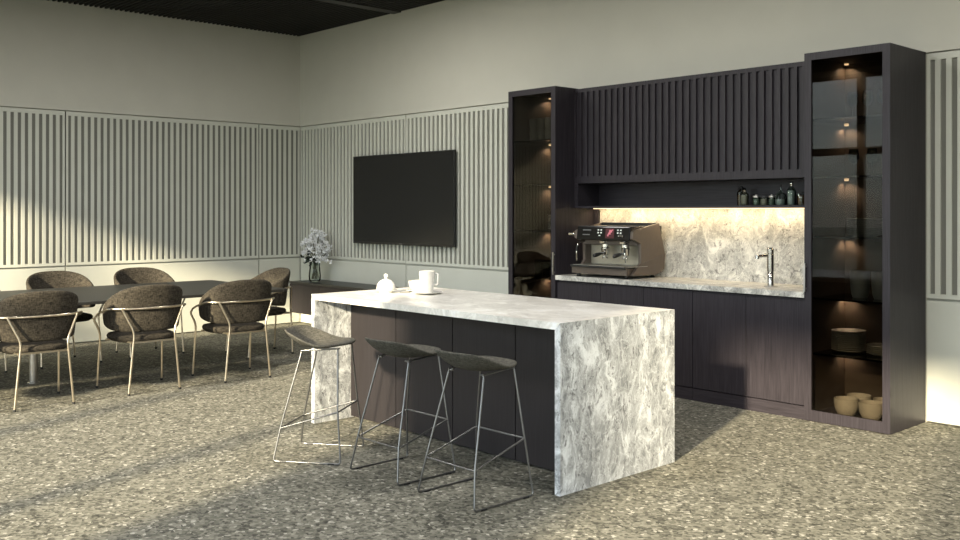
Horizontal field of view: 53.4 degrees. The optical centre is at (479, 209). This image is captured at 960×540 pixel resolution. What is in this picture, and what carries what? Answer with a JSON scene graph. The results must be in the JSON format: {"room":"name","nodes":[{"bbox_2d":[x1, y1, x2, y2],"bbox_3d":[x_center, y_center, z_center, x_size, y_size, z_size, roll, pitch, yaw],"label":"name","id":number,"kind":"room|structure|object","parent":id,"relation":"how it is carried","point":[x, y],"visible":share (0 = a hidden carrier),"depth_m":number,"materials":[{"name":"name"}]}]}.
{"room":"common room","nodes":[
{"label":"common room","id":0,"kind":"room"},
{"bbox_2d":[0,0,300,343],"bbox_3d":[-5.904,-0.433,9.646,9.900,3.866,0.300,0,0,-43],"label":"wall","id":1,"kind":"structure","parent":0,"point":[128,139],"depth_m":11.23,"materials":[{"name":"paint"}]},
{"bbox_2d":[48,0,443,35],"bbox_3d":[-1.038,-2.389,4.407,9.900,0.234,14.600,0,0,-43],"label":"ceiling","id":2,"kind":"structure","parent":0,"point":[291,17],"depth_m":11.03,"materials":[{"name":"black paint"}]},
{"bbox_2d":[0,322,959,539],"bbox_3d":[-1.038,1.560,4.407,9.900,0.120,14.600,0,0,-43],"label":"floor","id":3,"kind":"structure","parent":0,"point":[159,461],"depth_m":5.45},
{"bbox_2d":[4,353,6,372],"bbox_3d":[-4.751,1.056,8.787,0.706,0.888,0.558,0,0,-43],"label":"armchair","id":4,"kind":"object","parent":3,"relation":"on","point":[5,360],"visible":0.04,"depth_m":8.78,"materials":[{"name":"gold metal"}]},
{"bbox_2d":[0,290,82,411],"bbox_3d":[-3.470,1.056,7.408,0.706,0.888,0.558,0,0,-43],"label":"armchair","id":5,"kind":"object","parent":3,"relation":"on","point":[37,322],"visible":1,"depth_m":7.21,"materials":[{"name":"brown fabric"}]},
{"bbox_2d":[26,271,103,368],"bbox_3d":[-4.111,1.056,9.384,0.706,0.888,0.558,0,0,-43],"label":"armchair","id":6,"kind":"object","parent":3,"relation":"on","point":[46,279],"visible":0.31,"depth_m":9.54,"materials":[{"name":"brown fabric"}]},
{"bbox_2d":[93,284,185,395],"bbox_3d":[-2.842,1.056,8.025,0.706,0.888,0.558,0,0,-42],"label":"armchair","id":7,"kind":"object","parent":3,"relation":"on","point":[144,313],"visible":1,"depth_m":7.82,"materials":[{"name":"brown fabric"}]},
{"bbox_2d":[0,280,286,383],"bbox_3d":[-4.388,1.125,7.765,5.560,0.750,1.580,0,0,-43],"label":"meeting table","id":8,"kind":"object","parent":3,"relation":"on","point":[89,295],"visible":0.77,"depth_m":8.76,"materials":[{"name":"black wood"}]},
{"bbox_2d":[114,267,185,358],"bbox_3d":[-3.485,1.056,9.974,0.706,0.888,0.558,0,0,-43],"label":"armchair","id":9,"kind":"object","parent":3,"relation":"on","point":[135,275],"visible":0.23,"depth_m":10.14,"materials":[{"name":"brown fabric"}]},
{"bbox_2d":[190,279,274,382],"bbox_3d":[-2.209,1.056,8.592,0.706,0.888,0.558,0,0,-41],"label":"armchair","id":10,"kind":"object","parent":3,"relation":"on","point":[238,306],"visible":1,"depth_m":8.38,"materials":[{"name":"brown fabric"}]},
{"bbox_2d":[225,267,293,358],"bbox_3d":[-2.289,1.056,9.966,0.558,0.888,0.706,0,0,-38],"label":"armchair","id":11,"kind":"object","parent":3,"relation":"on","point":[279,277],"visible":0.41,"depth_m":9.94,"materials":[{"name":"brown fabric"}]},
{"bbox_2d":[273,325,363,464],"bbox_3d":[-0.983,1.112,5.855,0.425,0.775,0.458,0,0,11],"label":"bar stool","id":12,"kind":"object","parent":3,"relation":"on","point":[307,336],"visible":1,"depth_m":5.88,"materials":[{"name":"fabric"}]},
{"bbox_2d":[350,337,455,485],"bbox_3d":[-0.444,1.112,5.472,0.425,0.775,0.458,0,0,-43],"label":"bar stool","id":13,"kind":"object","parent":3,"relation":"on","point":[395,349],"visible":0.99,"depth_m":5.39,"materials":[{"name":"metal"}]},
{"bbox_2d":[418,349,533,511],"bbox_3d":[-0.025,1.112,5.021,0.425,0.775,0.458,0,0,-43],"label":"bar stool","id":14,"kind":"object","parent":3,"relation":"on","point":[470,362],"visible":1,"depth_m":4.94,"materials":[{"name":"metal"}]},
{"bbox_2d":[311,287,674,496],"bbox_3d":[0.003,1.046,6.214,1.058,0.907,2.362,0,0,-43],"label":"kitchen island","id":15,"kind":"object","parent":3,"relation":"on","point":[596,381],"visible":0.96,"depth_m":5.65,"materials":[{"name":"stone"}]},
{"bbox_2d":[375,274,396,292],"bbox_3d":[-0.674,0.524,6.845,0.152,0.136,0.152,0,0,-43],"label":"sugar bowl","id":16,"kind":"object","parent":15,"relation":"on","point":[385,285],"visible":1,"depth_m":6.80,"materials":[{"name":"ceramic"}]},
{"bbox_2d":[412,291,441,294],"bbox_3d":[-0.374,0.585,6.723,0.210,0.016,0.210,0,0,-43],"label":"saucer","id":17,"kind":"object","parent":15,"relation":"on","point":[418,292],"visible":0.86,"depth_m":6.68,"materials":[{"name":"ceramic"}]},
{"bbox_2d":[419,270,438,292],"bbox_3d":[-0.373,0.507,6.724,0.122,0.156,0.120,0,0,-43],"label":"mug","id":18,"kind":"object","parent":17,"relation":"on","point":[426,277],"visible":0.98,"depth_m":6.68,"materials":[{"name":"ceramic"}]},
{"bbox_3d":[-0.446,0.585,6.922,0.190,0.016,0.190,0,0,-43],"label":"saucer","id":19,"kind":"object","parent":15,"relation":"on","visible":0},
{"bbox_2d":[408,280,419,289],"bbox_3d":[-0.447,0.549,6.920,0.148,0.072,0.151,0,0,13],"label":"cup","id":20,"kind":"object","parent":19,"relation":"on","point":[414,284],"visible":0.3,"depth_m":6.86,"materials":[{"name":"ceramic"}]},
{"bbox_2d":[508,86,593,298],"bbox_3d":[0.673,0.194,8.959,0.594,2.613,0.600,0,0,-43],"label":"display cabinet","id":21,"kind":"object","parent":3,"relation":"on","point":[532,197],"visible":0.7,"depth_m":8.99,"materials":[{"name":"black wood"}]},
{"bbox_2d":[514,274,550,279],"bbox_3d":[0.692,0.631,8.977,0.504,0.012,0.544,0,0,-43],"label":"shelf","id":22,"kind":"object","parent":21,"relation":"attached to","point":[516,276],"depth_m":8.99,"materials":[{"name":"clear glass"}]},
{"bbox_2d":[514,229,550,231],"bbox_3d":[0.692,0.194,8.977,0.504,0.012,0.544,0,0,-43],"label":"shelf","id":23,"kind":"object","parent":21,"relation":"attached to","point":[515,230],"depth_m":9.00,"materials":[{"name":"clear glass"}]},
{"bbox_2d":[514,184,550,186],"bbox_3d":[0.692,-0.231,8.977,0.504,0.012,0.544,0,0,-43],"label":"shelf","id":24,"kind":"object","parent":21,"relation":"attached to","point":[515,185],"depth_m":8.93,"materials":[{"name":"clear glass"}]},
{"bbox_2d":[514,139,550,144],"bbox_3d":[0.692,-0.640,8.977,0.504,0.012,0.544,0,0,-43],"label":"shelf","id":25,"kind":"object","parent":21,"relation":"attached to","point":[516,141],"depth_m":9.00,"materials":[{"name":"clear glass"}]},
{"bbox_2d":[529,130,537,139],"bbox_3d":[0.516,-0.703,9.126,0.086,0.112,0.086,0,0,-43],"label":"tumbler","id":26,"kind":"object","parent":21,"relation":"on","point":[533,133],"visible":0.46,"depth_m":9.09,"materials":[{"name":"glass"}]},
{"bbox_2d":[529,118,537,129],"bbox_3d":[0.516,-0.815,9.126,0.086,0.112,0.086,0,0,-43],"label":"tumbler","id":27,"kind":"object","parent":26,"relation":"on","point":[533,122],"visible":0.94,"depth_m":9.09,"materials":[{"name":"glass"}]},
{"bbox_2d":[534,260,541,275],"bbox_3d":[0.557,0.549,9.082,0.080,0.150,0.080,0,0,-43],"label":"drinking glass","id":28,"kind":"object","parent":21,"relation":"on","point":[534,260],"visible":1,"depth_m":9.07,"materials":[{"name":"clear glass"}]},
{"bbox_2d":[537,130,544,139],"bbox_3d":[0.584,-0.703,9.053,0.086,0.112,0.086,0,0,-43],"label":"tumbler","id":29,"kind":"object","parent":21,"relation":"on","point":[540,133],"visible":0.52,"depth_m":9.02,"materials":[{"name":"glass"}]},
{"bbox_2d":[537,118,544,129],"bbox_3d":[0.584,-0.815,9.053,0.086,0.112,0.086,0,0,-43],"label":"tumbler","id":30,"kind":"object","parent":29,"relation":"on","point":[540,121],"visible":0.94,"depth_m":9.02,"materials":[{"name":"glass"}]},
{"bbox_2d":[542,260,549,275],"bbox_3d":[0.625,0.549,9.009,0.080,0.150,0.080,0,0,-43],"label":"drinking glass","id":31,"kind":"object","parent":21,"relation":"on","point":[548,274],"visible":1,"depth_m":8.99,"materials":[{"name":"clear glass"}]},
{"bbox_2d":[545,129,550,138],"bbox_3d":[0.652,-0.703,8.979,0.086,0.112,0.086,0,0,-43],"label":"tumbler","id":32,"kind":"object","parent":21,"relation":"on","point":[547,131],"visible":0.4,"depth_m":8.94,"materials":[{"name":"glass"}]},
{"bbox_2d":[545,117,550,128],"bbox_3d":[0.652,-0.815,8.979,0.086,0.112,0.086,0,0,-43],"label":"tumbler","id":33,"kind":"object","parent":32,"relation":"on","point":[547,119],"visible":0.66,"depth_m":8.94,"materials":[{"name":"glass"}]},
{"bbox_2d":[557,280,601,302],"bbox_3d":[1.064,1.065,8.566,0.551,0.871,0.498,0,0,-43],"label":"base cabinet","id":34,"kind":"object","parent":3,"relation":"on","point":[568,290],"visible":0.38,"depth_m":8.38,"materials":[{"name":"brown wood"}]},
{"bbox_2d":[600,283,644,306],"bbox_3d":[1.392,1.065,8.213,0.551,0.871,0.460,0,0,-43],"label":"base cabinet","id":35,"kind":"object","parent":3,"relation":"on","point":[632,295],"visible":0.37,"depth_m":8.02,"materials":[{"name":"brown wood"}]},
{"bbox_2d":[644,286,693,399],"bbox_3d":[1.712,1.065,7.869,0.551,0.871,0.473,0,0,-43],"label":"base cabinet","id":36,"kind":"object","parent":3,"relation":"on","point":[680,300],"visible":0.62,"depth_m":7.59,"materials":[{"name":"brown wood"}]},
{"bbox_2d":[555,273,803,297],"bbox_3d":[1.700,0.606,7.865,0.575,0.042,2.398,0,0,-43],"label":"countertop","id":37,"kind":"structure","parent":36,"relation":"on","point":[787,290],"depth_m":7.65,"materials":[{"name":"stone"}]},
{"bbox_2d":[566,222,664,278],"bbox_3d":[1.172,0.349,8.391,0.538,0.472,0.765,0,0,-43],"label":"espresso machine","id":38,"kind":"object","parent":37,"relation":"on","point":[609,248],"visible":1,"depth_m":8.22,"materials":[{"name":"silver metal"}]},
{"bbox_2d":[570,264,634,269],"bbox_3d":[1.100,0.490,8.292,0.260,0.018,0.611,0,0,-43],"label":"drip tray","id":39,"kind":"object","parent":38,"relation":"on","point":[574,266],"depth_m":8.22,"materials":[{"name":"silver metal"}]},
{"bbox_2d":[574,263,647,267],"bbox_3d":[1.125,0.479,8.261,0.236,0.004,0.640,0,0,-43],"label":"grille","id":40,"kind":"object","parent":38,"relation":"attached to","point":[583,265],"depth_m":8.22,"materials":[{"name":"metal"}]},
{"bbox_2d":[592,222,655,229],"bbox_3d":[1.203,0.145,8.368,0.335,0.063,0.590,0,0,-43],"label":"tray","id":41,"kind":"object","parent":38,"relation":"on","point":[604,225],"depth_m":8.25,"materials":[{"name":"silver metal"}]},
{"bbox_2d":[755,247,777,286],"bbox_3d":[2.190,0.435,7.288,0.163,0.298,0.104,0,0,19],"label":"tap","id":42,"kind":"object","parent":37,"relation":"on","point":[770,250],"visible":1,"depth_m":7.26,"materials":[{"name":"metal"}]},
{"bbox_2d":[693,290,747,409],"bbox_3d":[2.036,1.065,7.520,0.551,0.871,0.473,0,0,-43],"label":"base cabinet","id":43,"kind":"object","parent":3,"relation":"on","point":[719,318],"visible":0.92,"depth_m":7.33,"materials":[{"name":"brown wood"}]},
{"bbox_2d":[746,294,803,419],"bbox_3d":[2.360,1.065,7.170,0.551,0.871,0.475,0,0,-43],"label":"base cabinet","id":44,"kind":"object","parent":3,"relation":"on","point":[774,324],"visible":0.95,"depth_m":6.98,"materials":[{"name":"brown wood"}]},
{"bbox_2d":[803,43,925,433],"bbox_3d":[2.720,0.194,6.754,0.594,2.613,0.614,0,0,-43],"label":"display cabinet","id":45,"kind":"object","parent":3,"relation":"on","point":[892,189],"visible":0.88,"depth_m":6.77,"materials":[{"name":"black wood"}]},
{"bbox_2d":[834,396,858,415],"bbox_3d":[2.573,1.385,6.698,0.166,0.125,0.166,0,0,-43],"label":"bowl","id":46,"kind":"object","parent":45,"relation":"on","point":[844,405],"visible":0.84,"depth_m":6.64,"materials":[{"name":"beige ceramic"}]},
{"bbox_2d":[813,349,881,362],"bbox_3d":[2.740,1.025,6.773,0.504,0.012,0.558,0,0,-43],"label":"shelf","id":47,"kind":"object","parent":45,"relation":"attached to","point":[864,356],"depth_m":6.72,"materials":[{"name":"clear glass"}]},
{"bbox_2d":[813,293,881,303],"bbox_3d":[2.740,0.631,6.773,0.504,0.012,0.558,0,0,-43],"label":"shelf","id":48,"kind":"object","parent":45,"relation":"attached to","point":[817,297],"depth_m":6.80,"materials":[{"name":"clear glass"}]},
{"bbox_2d":[813,235,881,239],"bbox_3d":[2.740,0.194,6.773,0.504,0.012,0.558,0,0,-43],"label":"shelf","id":49,"kind":"object","parent":45,"relation":"attached to","point":[815,237],"depth_m":6.74,"materials":[{"name":"clear glass"}]},
{"bbox_2d":[813,175,881,179],"bbox_3d":[2.740,-0.231,6.773,0.504,0.012,0.558,0,0,-43],"label":"shelf","id":50,"kind":"object","parent":45,"relation":"attached to","point":[815,177],"depth_m":6.83,"materials":[{"name":"clear glass"}]},
{"bbox_2d":[813,114,881,124],"bbox_3d":[2.740,-0.640,6.773,0.504,0.012,0.558,0,0,-43],"label":"shelf","id":51,"kind":"object","parent":45,"relation":"attached to","point":[866,119],"depth_m":6.83,"materials":[{"name":"clear glass"}]},
{"bbox_2d":[831,348,865,352],"bbox_3d":[2.651,1.009,6.857,0.236,0.019,0.236,0,0,-43],"label":"plate","id":52,"kind":"object","parent":45,"relation":"on","point":[831,348],"visible":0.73,"depth_m":6.78,"materials":[{"name":"grey ceramic"}]},
{"bbox_2d":[831,346,865,350],"bbox_3d":[2.651,0.996,6.857,0.236,0.019,0.236,0,0,-43],"label":"plate","id":53,"kind":"object","parent":52,"relation":"on","point":[831,346],"visible":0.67,"depth_m":6.78,"materials":[{"name":"grey ceramic"}]},
{"bbox_2d":[831,344,865,348],"bbox_3d":[2.651,0.982,6.857,0.236,0.019,0.236,0,0,-43],"label":"plate","id":54,"kind":"object","parent":53,"relation":"on","point":[831,344],"visible":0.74,"depth_m":6.78,"materials":[{"name":"grey ceramic"}]},
{"bbox_2d":[831,342,865,346],"bbox_3d":[2.651,0.969,6.857,0.236,0.019,0.236,0,0,-43],"label":"plate","id":55,"kind":"object","parent":54,"relation":"on","point":[831,342],"visible":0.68,"depth_m":6.79,"materials":[{"name":"grey ceramic"}]},
{"bbox_2d":[831,340,865,344],"bbox_3d":[2.651,0.955,6.857,0.236,0.019,0.236,0,0,-43],"label":"plate","id":56,"kind":"object","parent":55,"relation":"on","point":[831,340],"visible":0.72,"depth_m":6.79,"materials":[{"name":"grey ceramic"}]},
{"bbox_2d":[831,338,865,343],"bbox_3d":[2.651,0.942,6.857,0.236,0.019,0.236,0,0,-43],"label":"plate","id":57,"kind":"object","parent":56,"relation":"on","point":[831,338],"visible":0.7,"depth_m":6.79,"materials":[{"name":"ceramic"}]},
{"bbox_2d":[831,336,865,341],"bbox_3d":[2.651,0.928,6.857,0.236,0.019,0.236,0,0,-43],"label":"plate","id":58,"kind":"object","parent":57,"relation":"on","point":[832,336],"visible":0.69,"depth_m":6.79,"materials":[{"name":"ceramic"}]},
{"bbox_2d":[831,334,865,339],"bbox_3d":[2.651,0.914,6.857,0.236,0.019,0.236,0,0,-43],"label":"plate","id":59,"kind":"object","parent":58,"relation":"on","point":[832,334],"visible":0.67,"depth_m":6.79,"materials":[{"name":"beige ceramic"}]},
{"bbox_2d":[831,333,865,337],"bbox_3d":[2.651,0.901,6.857,0.236,0.019,0.236,0,0,-43],"label":"plate","id":60,"kind":"object","parent":59,"relation":"on","point":[831,333],"visible":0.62,"depth_m":6.79,"materials":[{"name":"beige ceramic"}]},
{"bbox_2d":[831,331,865,335],"bbox_3d":[2.651,0.887,6.857,0.236,0.019,0.236,0,0,-43],"label":"plate","id":61,"kind":"object","parent":60,"relation":"on","point":[831,331],"visible":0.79,"depth_m":6.79,"materials":[{"name":"ceramic"}]},
{"bbox_2d":[831,328,865,333],"bbox_3d":[2.651,0.874,6.857,0.236,0.019,0.236,0,0,-43],"label":"plate","id":62,"kind":"object","parent":61,"relation":"on","point":[839,330],"visible":1,"depth_m":6.88,"materials":[{"name":"beige ceramic"}]},
{"bbox_2d":[847,92,857,106],"bbox_3d":[2.679,-0.747,6.856,0.075,0.200,0.076,0,0,-43],"label":"wine glass","id":63,"kind":"object","parent":45,"relation":"on","point":[848,101],"visible":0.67,"depth_m":6.85,"materials":[{"name":"clear glass"}]},
{"bbox_2d":[848,149,859,175],"bbox_3d":[2.693,-0.338,6.870,0.075,0.200,0.076,0,0,-43],"label":"wine glass","id":64,"kind":"object","parent":45,"relation":"on","point":[858,156],"visible":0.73,"depth_m":6.86,"materials":[{"name":"clear glass"}]},
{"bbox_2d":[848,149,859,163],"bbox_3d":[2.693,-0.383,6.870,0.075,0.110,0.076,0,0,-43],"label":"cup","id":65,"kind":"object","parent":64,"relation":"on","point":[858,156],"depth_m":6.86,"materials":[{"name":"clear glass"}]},
{"bbox_2d":[847,393,871,412],"bbox_3d":[2.709,1.385,6.816,0.166,0.125,0.166,0,0,-43],"label":"bowl","id":66,"kind":"object","parent":45,"relation":"on","point":[862,396],"visible":0.25,"depth_m":6.84,"materials":[{"name":"beige ceramic"}]},
{"bbox_2d":[850,270,869,297],"bbox_3d":[2.700,0.529,6.804,0.135,0.190,0.160,0,0,-43],"label":"mug","id":67,"kind":"object","parent":45,"relation":"on","point":[859,279],"visible":1,"depth_m":6.74,"materials":[{"name":"ceramic"}]},
{"bbox_2d":[846,233,881,236],"bbox_3d":[2.732,0.178,6.769,0.250,0.019,0.250,0,0,-43],"label":"plate","id":68,"kind":"object","parent":45,"relation":"on","point":[859,235],"visible":0.87,"depth_m":6.69,"materials":[{"name":"ceramic"}]},
{"bbox_2d":[847,231,881,233],"bbox_3d":[2.732,0.165,6.769,0.250,0.019,0.250,0,0,-43],"label":"plate","id":69,"kind":"object","parent":68,"relation":"on","point":[847,231],"visible":0.62,"depth_m":6.67,"materials":[{"name":"ceramic"}]},
{"bbox_2d":[847,230,881,231],"bbox_3d":[2.732,0.151,6.769,0.250,0.019,0.250,0,0,-43],"label":"plate","id":70,"kind":"object","parent":69,"relation":"on","point":[847,230],"visible":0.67,"depth_m":6.67,"materials":[{"name":"ceramic"}]},
{"bbox_2d":[847,228,881,229],"bbox_3d":[2.732,0.138,6.769,0.250,0.019,0.250,0,0,-43],"label":"plate","id":71,"kind":"object","parent":70,"relation":"on","point":[847,228],"visible":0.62,"depth_m":6.67,"materials":[{"name":"ceramic"}]},
{"bbox_2d":[847,226,881,227],"bbox_3d":[2.732,0.124,6.769,0.250,0.019,0.250,0,0,-43],"label":"plate","id":72,"kind":"object","parent":71,"relation":"on","point":[847,226],"visible":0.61,"depth_m":6.67,"materials":[{"name":"ceramic"}]},
{"bbox_2d":[846,224,881,225],"bbox_3d":[2.732,0.111,6.769,0.250,0.019,0.250,0,0,-43],"label":"plate","id":73,"kind":"object","parent":72,"relation":"on","point":[846,224],"visible":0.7,"depth_m":6.67,"materials":[{"name":"ceramic"}]},
{"bbox_2d":[846,222,881,223],"bbox_3d":[2.732,0.097,6.769,0.250,0.019,0.250,0,0,-43],"label":"plate","id":74,"kind":"object","parent":73,"relation":"on","point":[846,222],"visible":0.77,"depth_m":6.67,"materials":[{"name":"ceramic"}]},
{"bbox_2d":[846,220,881,221],"bbox_3d":[2.732,0.084,6.769,0.250,0.019,0.250,0,0,-43],"label":"plate","id":75,"kind":"object","parent":74,"relation":"on","point":[846,220],"visible":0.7,"depth_m":6.68,"materials":[{"name":"ceramic"}]},
{"bbox_2d":[846,218,881,220],"bbox_3d":[2.732,0.070,6.769,0.250,0.019,0.250,0,0,-43],"label":"plate","id":76,"kind":"object","parent":75,"relation":"on","point":[865,219],"visible":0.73,"depth_m":6.71,"materials":[{"name":"ceramic"}]},
{"bbox_2d":[862,90,872,105],"bbox_3d":[2.754,-0.747,6.775,0.075,0.200,0.076,0,0,-43],"label":"wine glass","id":77,"kind":"object","parent":45,"relation":"on","point":[863,100],"visible":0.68,"depth_m":6.77,"materials":[{"name":"clear glass"}]},
{"bbox_2d":[858,400,881,419],"bbox_3d":[2.690,1.385,6.557,0.166,0.125,0.166,0,0,-43],"label":"bowl","id":78,"kind":"object","parent":45,"relation":"on","point":[869,409],"visible":0.76,"depth_m":6.50,"materials":[{"name":"beige ceramic"}]},
{"bbox_2d":[867,148,877,163],"bbox_3d":[2.785,-0.338,6.771,0.075,0.200,0.076,0,0,-43],"label":"wine glass","id":79,"kind":"object","parent":45,"relation":"on","point":[876,156],"visible":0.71,"depth_m":6.76,"materials":[{"name":"clear glass"}]},
{"bbox_2d":[866,351,881,355],"bbox_3d":[2.814,1.009,6.681,0.200,0.019,0.200,0,0,-43],"label":"plate","id":80,"kind":"object","parent":45,"relation":"on","point":[866,351],"visible":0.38,"depth_m":6.64,"materials":[{"name":"grey ceramic"}]},
{"bbox_3d":[2.814,0.995,6.681,0.200,0.019,0.200,0,0,-43],"label":"plate","id":81,"kind":"object","parent":80,"relation":"on","visible":0},
{"bbox_2d":[866,347,881,352],"bbox_3d":[2.814,0.982,6.681,0.200,0.019,0.200,0,0,-43],"label":"plate","id":82,"kind":"object","parent":81,"relation":"on","point":[867,347],"visible":0.34,"depth_m":6.64,"materials":[{"name":"grey ceramic"}]},
{"bbox_2d":[866,345,881,350],"bbox_3d":[2.814,0.969,6.681,0.200,0.019,0.200,0,0,-43],"label":"plate","id":83,"kind":"object","parent":82,"relation":"on","point":[867,345],"visible":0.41,"depth_m":6.64,"materials":[{"name":"grey ceramic"}]},
{"bbox_2d":[866,343,881,348],"bbox_3d":[2.814,0.955,6.681,0.200,0.019,0.200,0,0,-43],"label":"plate","id":84,"kind":"object","parent":83,"relation":"on","point":[874,345],"visible":0.56,"depth_m":6.73,"materials":[{"name":"grey ceramic"}]},
{"bbox_2d":[871,271,881,299],"bbox_3d":[2.818,0.529,6.689,0.136,0.190,0.154,0,0,31],"label":"mug","id":85,"kind":"object","parent":45,"relation":"on","point":[876,276],"visible":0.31,"depth_m":6.64,"materials":[{"name":"ceramic"}]},
{"bbox_2d":[873,397,881,417],"bbox_3d":[2.834,1.385,6.659,0.166,0.125,0.166,0,0,-43],"label":"bowl","id":86,"kind":"object","parent":45,"relation":"on","point":[875,398],"visible":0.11,"depth_m":6.73,"materials":[{"name":"beige ceramic"}]},
{"bbox_2d":[300,0,959,426],"bbox_3d":[2.569,-0.433,7.577,0.300,3.866,14.336,0,0,-43],"label":"wall","id":87,"kind":"structure","parent":0,"point":[438,76],"depth_m":9.89,"materials":[{"name":"paint"}]},
{"bbox_2d":[289,279,403,314],"bbox_3d":[-0.872,1.097,10.726,0.452,0.394,4.041,0,0,-43],"label":"sideboard","id":88,"kind":"object","parent":87,"relation":"attached to","point":[302,290],"visible":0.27,"depth_m":11.73,"materials":[{"name":"brown wood"}]},
{"bbox_2d":[309,263,320,281],"bbox_3d":[-2.082,0.782,12.019,0.156,0.235,0.156,0,0,-43],"label":"vase","id":89,"kind":"object","parent":88,"relation":"on","point":[309,263],"visible":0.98,"depth_m":12.05,"materials":[{"name":"clear glass"}]},
{"bbox_2d":[300,227,331,278],"bbox_3d":[-2.059,0.545,11.995,0.410,0.650,0.557,0,0,-14],"label":"flower bouquet","id":90,"kind":"object","parent":89,"relation":"in","point":[310,246],"visible":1,"depth_m":11.96,"materials":[{"name":"white plant"}]},
{"bbox_2d":[353,150,455,246],"bbox_3d":[-0.897,-0.123,11.041,0.064,1.061,1.876,0,0,-43],"label":"television","id":91,"kind":"object","parent":87,"relation":"attached to","point":[409,199],"visible":1,"depth_m":10.95,"materials":[{"name":"black plastic"}]},
{"bbox_2d":[574,61,803,223],"bbox_3d":[1.794,-0.259,7.953,0.318,1.686,2.398,0,0,-43],"label":"upper cabinet","id":92,"kind":"object","parent":87,"relation":"attached to","point":[690,141],"visible":0.91,"depth_m":7.87,"materials":[{"name":"brown wood"}]},
{"bbox_2d":[578,205,803,207],"bbox_3d":[1.803,-0.025,7.946,0.314,0.020,2.336,0,0,-43],"label":"shelf","id":93,"kind":"object","parent":92,"relation":"attached to","point":[579,206],"depth_m":7.91,"materials":[{"name":"brown wood"}]},
{"bbox_2d":[737,186,745,204],"bbox_3d":[2.102,-0.116,7.668,0.067,0.160,0.068,0,0,-43],"label":"bottle","id":94,"kind":"object","parent":92,"relation":"on","point":[740,188],"visible":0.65,"depth_m":7.66,"materials":[{"name":"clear glass"}]},
{"bbox_2d":[740,188,748,204],"bbox_3d":[2.099,-0.104,7.568,0.063,0.137,0.064,0,0,-43],"label":"bottle","id":95,"kind":"object","parent":92,"relation":"on","point":[744,199],"visible":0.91,"depth_m":7.55,"materials":[{"name":"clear glass"}]},
{"bbox_2d":[752,195,759,204],"bbox_3d":[2.171,-0.078,7.490,0.059,0.085,0.060,0,0,-43],"label":"spice jar","id":96,"kind":"object","parent":92,"relation":"on","point":[754,201],"visible":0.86,"depth_m":7.47,"materials":[{"name":"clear glass"}]},
{"bbox_2d":[760,196,767,204],"bbox_3d":[2.217,-0.072,7.441,0.063,0.073,0.064,0,0,-43],"label":"spice jar","id":97,"kind":"object","parent":92,"relation":"on","point":[762,201],"visible":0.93,"depth_m":7.42,"materials":[{"name":"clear glass"}]},
{"bbox_2d":[768,195,774,204],"bbox_3d":[2.263,-0.077,7.392,0.052,0.083,0.052,0,0,-43],"label":"spice jar","id":98,"kind":"object","parent":92,"relation":"on","point":[770,201],"visible":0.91,"depth_m":7.38,"materials":[{"name":"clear glass"}]},
{"bbox_2d":[775,184,786,204],"bbox_3d":[2.318,-0.117,7.348,0.087,0.163,0.088,0,0,-43],"label":"decanter","id":99,"kind":"object","parent":92,"relation":"on","point":[777,201],"visible":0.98,"depth_m":7.34,"materials":[{"name":"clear glass"}]},
{"bbox_2d":[787,182,795,204],"bbox_3d":[2.376,-0.126,7.271,0.067,0.180,0.068,0,0,-43],"label":"bottle","id":100,"kind":"object","parent":92,"relation":"on","point":[791,195],"visible":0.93,"depth_m":7.25,"materials":[{"name":"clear glass"}]},
{"bbox_2d":[797,192,803,204],"bbox_3d":[2.441,-0.087,7.230,0.071,0.104,0.072,0,0,-43],"label":"bottle","id":101,"kind":"object","parent":92,"relation":"on","point":[800,198],"visible":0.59,"depth_m":7.21,"materials":[{"name":"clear glass"}]},
{"bbox_2d":[600,209,803,284],"bbox_3d":[1.922,0.285,8.035,0.020,0.599,2.344,0,0,-43],"label":"backsplash","id":102,"kind":"structure","parent":87,"relation":"attached to","point":[712,244],"depth_m":7.89,"materials":[{"name":"stone"}]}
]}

